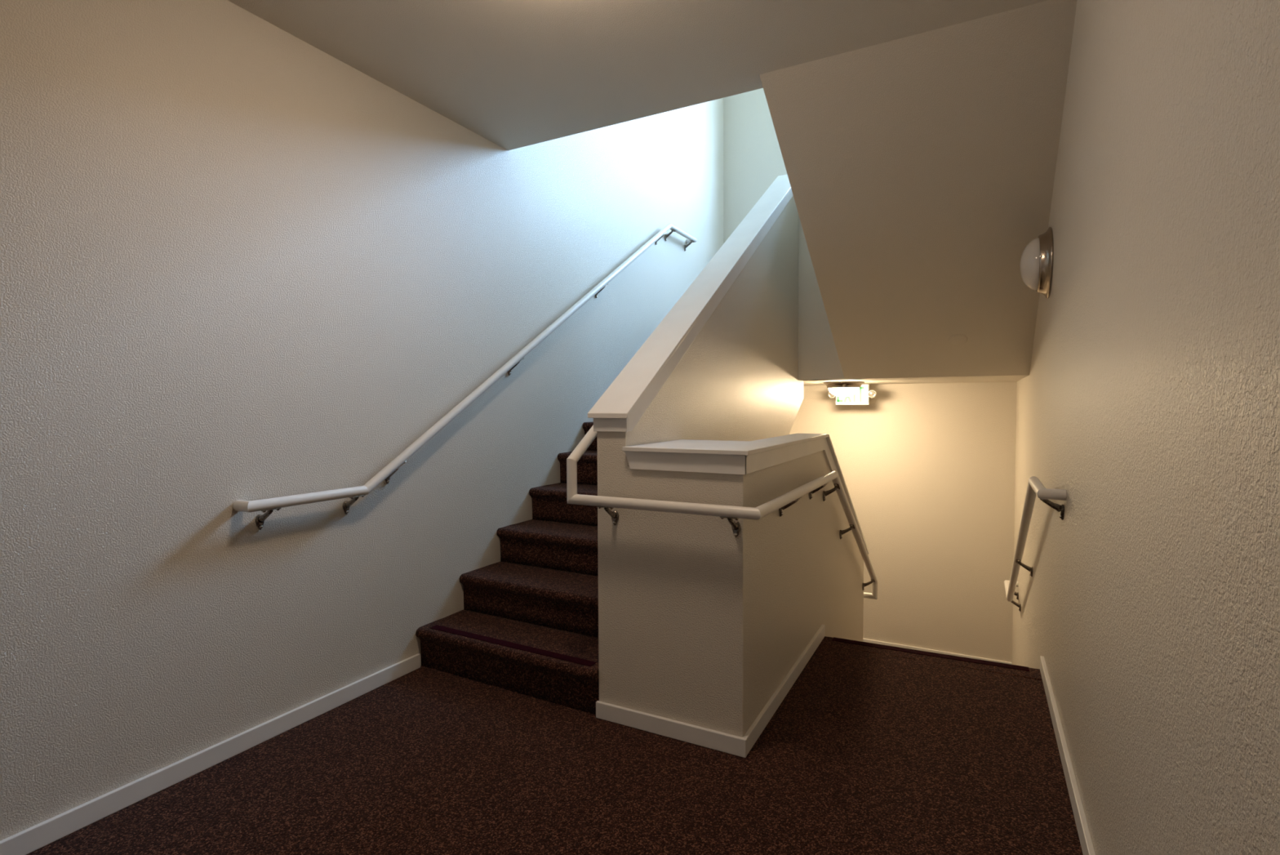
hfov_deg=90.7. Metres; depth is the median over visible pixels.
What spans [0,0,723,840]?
wall
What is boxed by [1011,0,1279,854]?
wall
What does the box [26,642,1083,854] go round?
floor
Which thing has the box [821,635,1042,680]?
staircase
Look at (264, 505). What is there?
handrail
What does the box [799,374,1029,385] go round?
ceiling
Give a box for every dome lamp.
[822,381,864,396]
[1019,226,1053,298]
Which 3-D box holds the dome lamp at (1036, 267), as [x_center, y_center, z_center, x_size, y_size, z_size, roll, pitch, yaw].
[1.863,-0.769,2.985,0.120,0.326,0.326,1,2,28]
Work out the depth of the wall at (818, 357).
4.67 m
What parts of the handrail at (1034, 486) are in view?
wall plate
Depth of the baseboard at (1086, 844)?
2.06 m
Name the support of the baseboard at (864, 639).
attached to the wall at (928, 469)
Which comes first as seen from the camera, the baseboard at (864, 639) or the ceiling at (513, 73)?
the ceiling at (513, 73)
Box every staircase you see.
[415,422,599,714]
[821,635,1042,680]
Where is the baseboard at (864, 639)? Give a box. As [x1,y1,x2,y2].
[862,638,1012,664]
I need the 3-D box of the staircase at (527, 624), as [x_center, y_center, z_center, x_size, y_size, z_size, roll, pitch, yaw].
[0.011,0.304,3.922,1.018,2.161,2.723,1,2,28]
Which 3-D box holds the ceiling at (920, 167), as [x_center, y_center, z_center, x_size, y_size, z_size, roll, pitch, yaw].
[1.503,-1.091,3.386,1.142,1.569,2.041,1,2,28]
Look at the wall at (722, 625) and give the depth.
2.39 m
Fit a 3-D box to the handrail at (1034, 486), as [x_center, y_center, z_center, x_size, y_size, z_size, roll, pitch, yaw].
[2.172,0.758,3.579,0.091,1.164,2.830,1,2,28]
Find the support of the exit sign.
hanging from the ceiling at (984, 378)
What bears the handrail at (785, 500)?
attached to the wall at (722, 625)
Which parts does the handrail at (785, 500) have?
wall plate, wall plate, wall plate, wall plate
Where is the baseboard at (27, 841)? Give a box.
[0,653,420,854]
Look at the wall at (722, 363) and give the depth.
3.25 m
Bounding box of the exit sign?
[827,383,875,404]
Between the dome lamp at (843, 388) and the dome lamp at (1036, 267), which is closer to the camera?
the dome lamp at (1036, 267)
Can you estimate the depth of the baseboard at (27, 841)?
2.12 m
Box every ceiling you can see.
[227,0,1048,150]
[759,0,1077,378]
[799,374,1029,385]
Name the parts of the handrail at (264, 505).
wall plate, wall plate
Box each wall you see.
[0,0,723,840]
[587,173,803,707]
[595,433,868,757]
[723,88,1016,662]
[797,214,862,380]
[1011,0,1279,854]
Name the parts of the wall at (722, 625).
baseboard, baseboard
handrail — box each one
[232,222,697,529]
[566,424,877,599]
[1004,475,1066,611]
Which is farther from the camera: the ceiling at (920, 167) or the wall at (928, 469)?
the wall at (928, 469)
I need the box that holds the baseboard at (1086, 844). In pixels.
[1040,655,1095,854]

